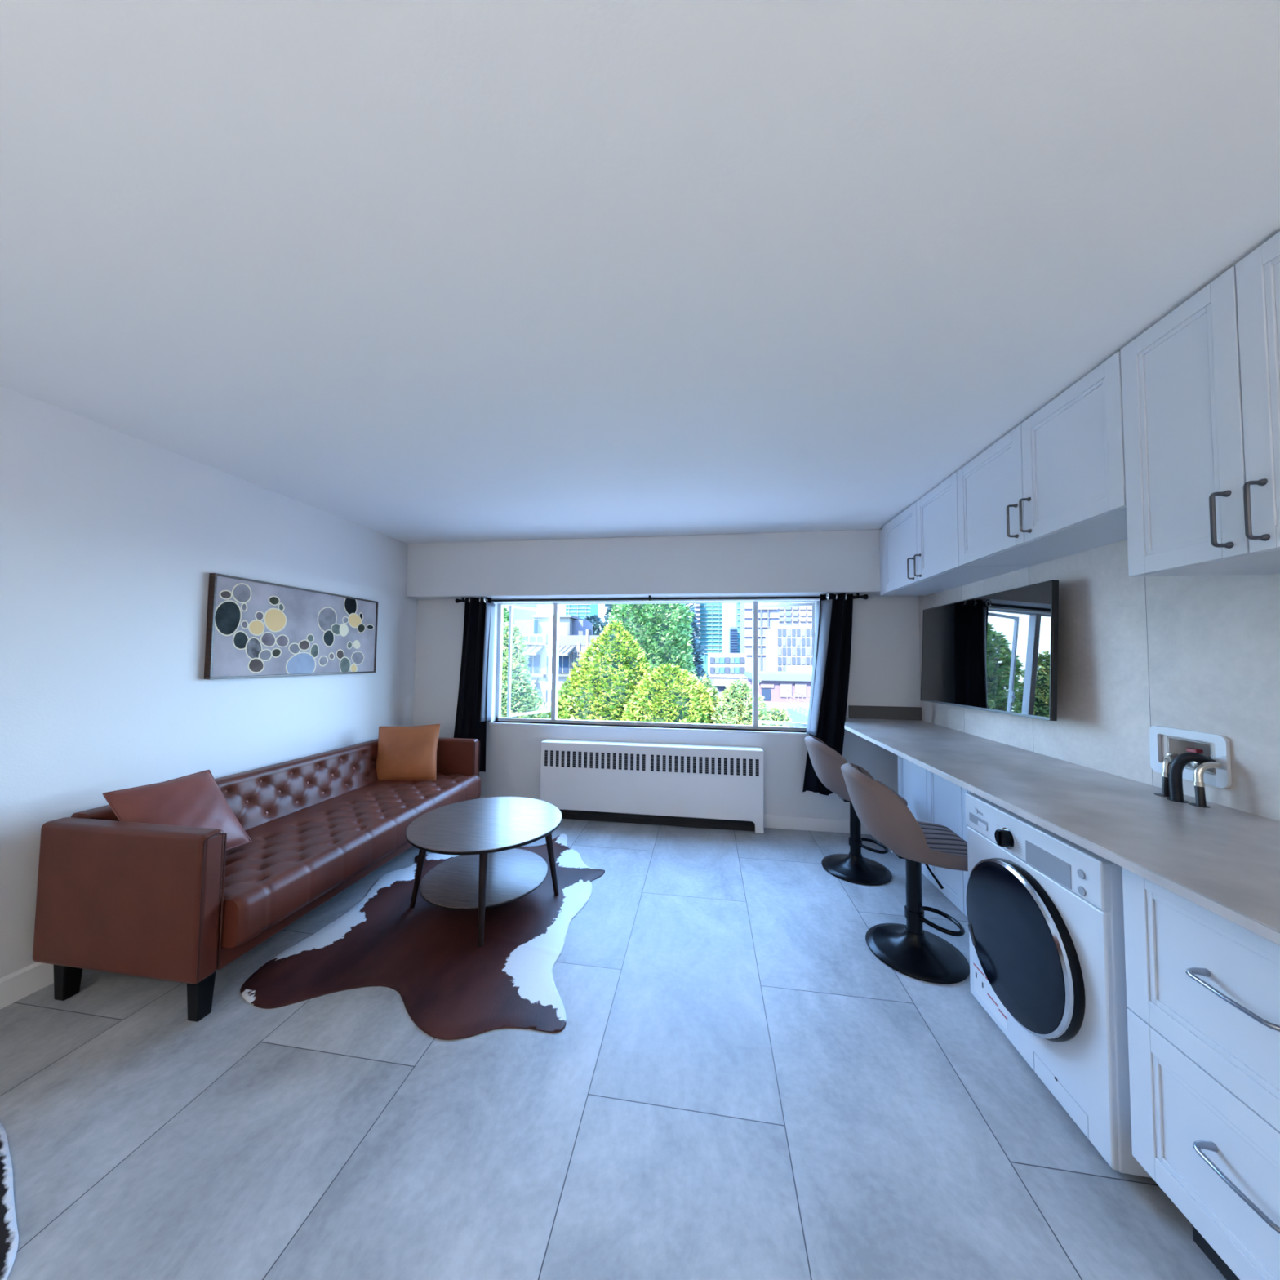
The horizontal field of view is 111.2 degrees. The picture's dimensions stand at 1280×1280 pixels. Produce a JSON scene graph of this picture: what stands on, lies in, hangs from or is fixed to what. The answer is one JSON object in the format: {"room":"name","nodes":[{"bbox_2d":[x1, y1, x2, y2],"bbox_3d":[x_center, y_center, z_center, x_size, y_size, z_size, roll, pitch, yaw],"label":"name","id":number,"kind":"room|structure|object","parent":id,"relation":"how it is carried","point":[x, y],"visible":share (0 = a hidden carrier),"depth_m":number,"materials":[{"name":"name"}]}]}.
{"room":"studio apartment","nodes":[
{"label":"studio apartment","id":0,"kind":"room"},
{"bbox_2d":[0,385,417,977],"bbox_3d":[-2.695,0.167,0.544,0.150,2.385,7.505,0,-2,8],"label":"wall","id":1,"kind":"structure","parent":0,"point":[111,540],"depth_m":2.06,"materials":[{"name":"white paint"}]},
{"bbox_2d":[0,962,53,1008],"bbox_3d":[-2.638,1.300,0.405,0.014,0.112,7.345,0,-2,8],"label":"baseboard","id":2,"kind":"structure","parent":1,"relation":"attached to","point":[15,986],"depth_m":1.74,"materials":[{"name":"white paint"}]},
{"bbox_2d":[204,573,377,679],"bbox_3d":[-2.242,-0.050,2.965,0.039,0.577,1.205,0,-2,8],"label":"wall art","id":3,"kind":"object","parent":1,"relation":"attached to","point":[255,628],"visible":1,"depth_m":2.77,"materials":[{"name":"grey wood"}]},
{"bbox_2d":[0,818,1226,1279],"bbox_3d":[-0.493,1.425,0.089,4.650,0.120,7.655,0,-2,8],"label":"floor","id":4,"kind":"structure","parent":0,"point":[734,1085],"depth_m":1.28,"materials":[{"name":"tile"}]},
{"bbox_2d":[0,1121,18,1279],"bbox_3d":[-1.860,1.377,0.859,1.102,0.013,0.843,0,-2,8],"label":"cowhide rug","id":5,"kind":"object","parent":4,"relation":"on","point":[9,1235],"visible":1,"depth_m":1.06,"materials":[{"name":"white fur"}]},
{"bbox_2d":[32,737,480,1022],"bbox_3d":[-1.813,1.108,2.652,0.848,0.702,2.020,0,-2,8],"label":"sofa","id":6,"kind":"object","parent":4,"relation":"on","point":[165,902],"visible":0.87,"depth_m":1.72,"materials":[{"name":"leather"}]},
{"bbox_2d":[102,769,251,851],"bbox_3d":[-2.040,0.802,1.957,0.272,0.334,0.391,0,-2,8],"label":"throw pillow","id":7,"kind":"object","parent":6,"relation":"on","point":[195,799],"visible":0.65,"depth_m":1.95,"materials":[{"name":"leather"}]},
{"bbox_2d":[375,724,439,780],"bbox_3d":[-1.795,0.872,3.378,0.482,0.432,0.156,1,-2,-3],"label":"throw pillow","id":8,"kind":"object","parent":6,"relation":"on","point":[404,753],"visible":0.95,"depth_m":3.33,"materials":[{"name":"brown leather"}]},
{"bbox_2d":[240,833,604,1039],"bbox_3d":[-0.886,1.456,2.510,1.459,0.014,1.823,0,-2,8],"label":"cowhide rug","id":9,"kind":"object","parent":4,"relation":"on","point":[451,987],"visible":0.78,"depth_m":1.98,"materials":[{"name":"brown fur"}]},
{"bbox_2d":[405,796,562,946],"bbox_3d":[-0.853,1.231,2.444,0.816,0.451,0.816,0,-2,8],"label":"coffee table","id":10,"kind":"object","parent":9,"relation":"on","point":[489,871],"visible":1,"depth_m":2.37,"materials":[{"name":"black wood"}]},
{"bbox_2d":[419,848,548,910],"bbox_3d":[-0.854,1.309,2.441,0.670,0.014,0.670,0,-2,8],"label":"shelf","id":11,"kind":"object","parent":10,"relation":"attached to","point":[512,874],"depth_m":2.37,"materials":[{"name":"black wood"}]},
{"bbox_2d":[539,738,764,833],"bbox_3d":[0.074,1.196,3.651,1.841,0.648,0.147,0,-2,8],"label":"radiator cover","id":12,"kind":"object","parent":4,"relation":"on","point":[721,787],"visible":0.97,"depth_m":3.58,"materials":[{"name":"white metal"}]},
{"bbox_2d":[544,750,759,776],"bbox_3d":[0.065,1.005,3.588,1.767,0.131,0.004,0,-2,8],"label":"grille","id":13,"kind":"object","parent":12,"relation":"attached to","point":[611,761],"depth_m":3.58,"materials":[{"name":"white"}]},
{"bbox_2d":[804,735,907,885],"bbox_3d":[1.386,1.076,2.891,0.557,0.850,0.461,0,-2,9],"label":"bar stool","id":14,"kind":"object","parent":4,"relation":"on","point":[827,762],"visible":0.67,"depth_m":2.80,"materials":[{"name":"black metal"}]},
{"bbox_2d":[840,762,969,984],"bbox_3d":[1.268,1.041,2.084,0.557,0.850,0.461,0,-2,11],"label":"bar stool","id":15,"kind":"object","parent":4,"relation":"on","point":[913,951],"visible":0.93,"depth_m":1.99,"materials":[{"name":"black metal"}]},
{"bbox_2d":[897,755,964,914],"bbox_3d":[1.953,1.063,2.757,0.289,0.878,0.800,0,-2,8],"label":"base cabinet","id":16,"kind":"object","parent":4,"relation":"on","point":[931,797],"visible":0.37,"depth_m":2.65,"materials":[{"name":"white paint"}]},
{"bbox_2d":[844,718,1279,945],"bbox_3d":[1.522,0.540,1.192,0.692,0.026,4.645,0,-2,8],"label":"countertop","id":17,"kind":"structure","parent":16,"relation":"on","point":[1224,860],"depth_m":1.30,"materials":[{"name":"stone"}]},
{"bbox_2d":[1154,754,1176,797],"bbox_3d":[1.858,0.486,1.549,0.098,0.160,0.044,2,-3,-28],"label":"supply hose","id":18,"kind":"object","parent":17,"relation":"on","point":[1167,760],"visible":0.73,"depth_m":1.53,"materials":[{"name":"silver metal"}]},
{"bbox_2d":[1188,761,1221,808],"bbox_3d":[1.844,0.479,1.427,0.085,0.163,0.044,0,-2,8],"label":"supply hose","id":19,"kind":"object","parent":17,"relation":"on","point":[1198,783],"visible":0.96,"depth_m":1.43,"materials":[{"name":"silver metal"}]},
{"bbox_2d":[961,787,971,917],"bbox_3d":[1.849,1.033,2.052,0.289,0.878,0.623,0,-2,8],"label":"base cabinet","id":20,"kind":"object","parent":4,"relation":"on","point":[964,791],"visible":0.02,"depth_m":2.36,"materials":[{"name":"white paint"}]},
{"bbox_2d":[964,792,1151,1177],"bbox_3d":[1.557,1.030,1.440,0.625,0.826,0.647,0,-2,8],"label":"washing machine","id":21,"kind":"object","parent":4,"relation":"on","point":[1045,910],"visible":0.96,"depth_m":1.32,"materials":[{"name":"white metal"}]},
{"bbox_2d":[1122,867,1279,1279],"bbox_3d":[1.458,0.970,0.663,0.659,0.878,0.818,0,-2,8],"label":"base cabinet","id":22,"kind":"object","parent":4,"relation":"on","point":[1203,988],"visible":0.94,"depth_m":0.94,"materials":[{"name":"white paint"}]},
{"bbox_2d":[0,0,1279,543],"bbox_3d":[-0.467,-1.093,0.195,4.650,0.150,7.655,0,-2,8],"label":"ceiling","id":23,"kind":"structure","parent":0,"point":[406,271],"depth_m":1.04,"materials":[{"name":"white paint"}]},
{"bbox_2d":[413,594,920,819],"bbox_3d":[0.065,0.335,3.846,4.350,2.385,0.160,0,-2,8],"label":"wall","id":24,"kind":"structure","parent":0,"point":[885,662],"depth_m":3.59,"materials":[{"name":"white paint"}]},
{"bbox_2d":[406,528,881,599],"bbox_3d":[0.052,-0.619,3.727,4.350,0.488,0.160,0,-2,8],"label":"soffit","id":25,"kind":"object","parent":24,"relation":"attached to","point":[830,562],"depth_m":3.64,"materials":[{"name":"white paint"}]},
{"bbox_2d":[488,595,820,735],"bbox_3d":[0.116,0.212,4.052,2.890,1.144,0.596,0,-2,8],"label":"window","id":26,"kind":"structure","parent":24,"relation":"in","point":[553,677],"depth_m":3.86,"materials":[{"name":"grey"}]},
{"bbox_2d":[455,593,868,603],"bbox_3d":[0.070,-0.349,3.738,3.489,0.050,0.111,0,-2,8],"label":"curtain rod","id":27,"kind":"object","parent":24,"relation":"attached to","point":[865,596],"visible":0.97,"depth_m":3.67,"materials":[{"name":"black metal"}]},
{"bbox_2d":[453,596,495,772],"bbox_3d":[-1.504,0.387,3.892,0.363,1.543,0.130,0,-2,8],"label":"curtain","id":28,"kind":"object","parent":27,"relation":"hanging from","point":[474,702],"visible":0.85,"depth_m":3.90,"materials":[{"name":"black fabric"}]},
{"bbox_2d":[802,592,853,795],"bbox_3d":[1.481,0.420,3.446,0.391,1.585,0.140,0,-2,8],"label":"curtain","id":29,"kind":"object","parent":27,"relation":"hanging from","point":[828,704],"visible":0.87,"depth_m":3.46,"materials":[{"name":"black fabric"}]},
{"bbox_2d":[480,797,870,834],"bbox_3d":[0.047,1.471,3.711,4.336,0.105,0.014,0,-2,8],"label":"baseboard","id":30,"kind":"structure","parent":24,"relation":"attached to","point":[771,821],"depth_m":3.51,"materials":[{"name":"white paint"}]},
{"bbox_2d":[848,705,921,719],"bbox_3d":[1.937,0.576,3.469,0.535,0.101,0.020,0,-2,8],"label":"backsplash","id":31,"kind":"structure","parent":24,"relation":"attached to","point":[893,713],"depth_m":3.46,"materials":[{"name":"grey"}]},
{"bbox_2d":[918,538,1279,821],"bbox_3d":[1.757,0.186,-0.113,0.150,2.385,7.505,0,-2,8],"label":"wall","id":32,"kind":"structure","parent":0,"point":[1196,653],"depth_m":1.68,"materials":[{"name":"beige tile"}]},
{"bbox_2d":[879,471,1034,595],"bbox_3d":[1.912,-0.616,2.822,0.403,0.508,1.087,0,-2,8],"label":"upper cabinet","id":33,"kind":"object","parent":32,"relation":"attached to","point":[921,543],"depth_m":2.68,"materials":[{"name":"white paint"}]},
{"bbox_2d":[920,579,1058,720],"bbox_3d":[1.998,0.076,2.548,0.157,0.659,1.123,0,-2,6],"label":"television","id":34,"kind":"object","parent":32,"relation":"attached to","point":[997,652],"visible":1,"depth_m":2.35,"materials":[{"name":"black"}]},
{"bbox_2d":[956,351,1127,565],"bbox_3d":[1.766,-0.659,1.829,0.403,0.508,0.916,0,-2,8],"label":"upper cabinet","id":35,"kind":"object","parent":32,"relation":"attached to","point":[1053,487],"visible":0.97,"depth_m":1.71,"materials":[{"name":"white paint"}]},
{"bbox_2d":[1149,725,1231,788],"bbox_3d":[1.954,0.402,1.530,0.136,0.172,0.248,0,-2,8],"label":"outlet box","id":36,"kind":"object","parent":32,"relation":"attached to","point":[1176,746],"visible":0.62,"depth_m":1.53,"materials":[{"name":"white plastic"}]},
{"bbox_2d":[1166,752,1215,803],"bbox_3d":[1.869,0.470,1.468,0.161,0.186,0.060,0,-2,8],"label":"hose","id":37,"kind":"object","parent":36,"relation":"attached to","point":[1176,767],"visible":0.78,"depth_m":1.47,"materials":[{"name":"black rubber"}]},
{"bbox_2d":[1120,231,1279,576],"bbox_3d":[1.653,-0.578,1.065,0.403,0.736,0.611,0,-2,8],"label":"upper cabinet","id":38,"kind":"object","parent":32,"relation":"attached to","point":[1201,385],"visible":1,"depth_m":1.17,"materials":[{"name":"white paint"}]},
{"label":"outside","id":39,"kind":"structure","parent":0,"visible":0},
{"bbox_3d":[19.150,13.161,130.277,240.000,0.200,255.755,0,-2,8],"label":"ground","id":40,"kind":"structure","parent":39,"visible":0},
{"bbox_2d":[502,605,514,631],"bbox_3d":[-9.584,2.667,27.635,7.052,11.537,6.706,2,-3,-24],"label":"conifer","id":41,"kind":"object","parent":40,"relation":"on","point":[506,616],"visible":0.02,"depth_m":27.36,"materials":[{"name":"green plant"}]},
{"bbox_2d":[502,604,537,622],"bbox_3d":[-13.088,1.855,45.148,2.904,14.549,6.400,0,-2,8],"label":"apartment block","id":42,"kind":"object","parent":40,"relation":"on","point":[517,614],"visible":0.02,"depth_m":44.58,"materials":[{"name":"grey paint"}]},
{"bbox_2d":[501,622,547,718],"bbox_3d":[-3.213,3.689,10.460,2.229,8.176,2.278,0,-2,8],"label":"conifer","id":43,"kind":"object","parent":40,"relation":"on","point":[520,702],"visible":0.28,"depth_m":10.32,"materials":[{"name":"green plant"}]},
{"bbox_2d":[526,694,551,718],"bbox_3d":[-3.542,4.750,13.437,2.254,6.301,2.300,0,-2,8],"label":"shrub","id":44,"kind":"object","parent":40,"relation":"on","point":[546,704],"visible":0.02,"depth_m":13.58,"materials":[{"name":"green plant"}]},
{"bbox_2d":[514,614,600,718],"bbox_3d":[-3.938,3.526,22.777,4.687,9.519,5.816,0,-2,8],"label":"building","id":45,"kind":"structure","parent":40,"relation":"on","point":[575,632],"depth_m":20.84,"materials":[{"name":"grey paint"}]},
{"bbox_2d":[577,642,580,652],"bbox_3d":[-2.860,0.350,20.741,0.121,0.436,0.400,0,-2,8],"label":"vent","id":46,"kind":"object","parent":45,"relation":"attached to","point":[578,643],"depth_m":20.55,"materials":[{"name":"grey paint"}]},
{"bbox_2d":[564,604,598,618],"bbox_3d":[-21.376,-3.055,160.857,9.863,33.927,12.500,0,-2,8],"label":"tower","id":47,"kind":"structure","parent":40,"relation":"on","point":[580,611],"depth_m":155.57,"materials":[{"name":"teal glass"}]},
{"bbox_2d":[584,613,604,635],"bbox_3d":[-5.151,3.237,46.134,4.320,12.040,4.505,0,-2,8],"label":"conifer","id":48,"kind":"object","parent":40,"relation":"on","point":[594,619],"visible":0.18,"depth_m":45.51,"materials":[{"name":"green plant"}]},
{"bbox_2d":[546,619,653,721],"bbox_3d":[-0.778,3.660,12.022,4.757,8.420,4.667,0,-2,8],"label":"tree","id":49,"kind":"object","parent":40,"relation":"on","point":[602,684],"visible":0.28,"depth_m":11.43,"materials":[{"name":"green plant"}]},
{"bbox_2d":[599,604,624,633],"bbox_3d":[-0.872,2.438,21.227,3.361,11.633,3.210,0,-2,8],"label":"conifer","id":50,"kind":"object","parent":40,"relation":"on","point":[606,616],"visible":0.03,"depth_m":20.95,"materials":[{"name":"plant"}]},
{"bbox_2d":[599,603,699,678],"bbox_3d":[0.319,1.677,18.116,4.330,12.917,4.269,2,-3,-25],"label":"tree","id":51,"kind":"object","parent":40,"relation":"on","point":[653,626],"visible":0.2,"depth_m":17.09,"materials":[{"name":"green plant"}]},
{"bbox_2d":[619,663,716,724],"bbox_3d":[0.640,4.210,10.883,2.953,7.252,2.952,0,-2,8],"label":"tree","id":52,"kind":"object","parent":40,"relation":"on","point":[668,696],"visible":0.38,"depth_m":10.36,"materials":[{"name":"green plant"}]},
{"bbox_2d":[674,603,709,679],"bbox_3d":[1.887,2.578,21.863,3.688,11.466,3.965,0,-2,8],"label":"building","id":53,"kind":"structure","parent":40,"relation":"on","point":[696,661],"depth_m":21.47,"materials":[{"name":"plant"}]},
{"bbox_2d":[688,603,723,674],"bbox_3d":[16.860,-3.361,113.254,8.754,31.334,15.500,0,-2,8],"label":"tower","id":54,"kind":"structure","parent":40,"relation":"on","point":[709,619],"depth_m":108.66,"materials":[{"name":"teal glass"}]},
{"bbox_2d":[690,673,726,724],"bbox_3d":[1.506,4.393,11.241,1.794,6.934,1.848,0,-2,8],"label":"shrub","id":55,"kind":"object","parent":40,"relation":"on","point":[705,681],"visible":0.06,"depth_m":11.17,"materials":[{"name":"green plant"}]},
{"bbox_2d":[707,653,746,683],"bbox_3d":[12.281,6.029,62.578,5.079,8.209,8.200,0,-2,8],"label":"office block","id":56,"kind":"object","parent":40,"relation":"on","point":[729,666],"visible":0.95,"depth_m":58.77,"materials":[{"name":"grey paint"}]},
{"bbox_2d":[709,679,746,694],"bbox_3d":[6.953,5.999,34.833,3.152,5.822,4.600,0,-2,8],"label":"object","id":57,"kind":"object","parent":40,"relation":"on","point":[720,683],"visible":0.17,"depth_m":32.81,"materials":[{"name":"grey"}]},
{"bbox_2d":[728,626,737,653],"bbox_3d":[30.138,4.785,142.812,2.443,17.823,12.500,0,-2,8],"label":"tower","id":58,"kind":"structure","parent":40,"relation":"on","point":[732,630],"depth_m":137.32,"materials":[{"name":"blue glass"}]},
{"bbox_2d":[734,603,739,653],"bbox_3d":[34.878,-2.394,152.545,3.044,33.085,12.500,0,-2,8],"label":"tower","id":59,"kind":"structure","parent":40,"relation":"on","point":[736,605],"depth_m":147.22,"materials":[{"name":"teal glass"}]},
{"bbox_2d":[709,676,773,725],"bbox_3d":[2.382,4.374,10.621,1.834,6.940,1.837,0,-2,8],"label":"shrub","id":60,"kind":"object","parent":40,"relation":"on","point":[737,709],"visible":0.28,"depth_m":10.39,"materials":[{"name":"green plant"}]},
{"bbox_2d":[739,602,779,682],"bbox_3d":[25.131,-1.804,93.150,6.834,26.703,12.700,0,-2,8],"label":"tower","id":61,"kind":"structure","parent":40,"relation":"on","point":[768,617],"depth_m":87.61,"materials":[{"name":"grey"}]},
{"bbox_2d":[744,671,812,702],"bbox_3d":[10.561,5.597,31.689,5.273,6.435,7.000,0,-2,8],"label":"building","id":62,"kind":"structure","parent":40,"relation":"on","point":[773,686],"depth_m":28.73,"materials":[{"name":"grey brick"}]},
{"bbox_2d":[768,705,795,726],"bbox_3d":[3.387,4.756,10.916,1.567,6.222,1.452,0,-2,8],"label":"shrub","id":63,"kind":"object","parent":40,"relation":"on","point":[779,714],"visible":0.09,"depth_m":10.86,"materials":[{"name":"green plant"}]},
{"bbox_2d":[764,702,809,721],"bbox_3d":[9.313,6.017,23.153,5.192,4.852,5.000,0,-2,8],"label":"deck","id":64,"kind":"object","parent":40,"relation":"on","point":[778,704],"visible":0.02,"depth_m":24.46,"materials":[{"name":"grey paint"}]},
{"bbox_2d":[779,602,812,625],"bbox_3d":[44.351,-3.512,120.797,14.828,32.846,12.600,0,-2,8],"label":"tower","id":65,"kind":"structure","parent":40,"relation":"on","point":[802,615],"depth_m":115.33,"materials":[{"name":"grey concrete"}]},
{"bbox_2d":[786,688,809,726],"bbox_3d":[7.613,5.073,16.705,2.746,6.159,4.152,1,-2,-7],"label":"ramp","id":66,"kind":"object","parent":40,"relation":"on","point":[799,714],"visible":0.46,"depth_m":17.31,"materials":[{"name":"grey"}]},
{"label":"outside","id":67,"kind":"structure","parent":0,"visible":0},
{"bbox_2d":[765,625,815,671],"bbox_3d":[18.615,1.620,51.316,6.337,6.132,9.000,0,-2,8],"label":"office block","id":68,"kind":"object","parent":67,"point":[788,648],"visible":0.56,"depth_m":48.04,"materials":[{"name":"grey paint"}]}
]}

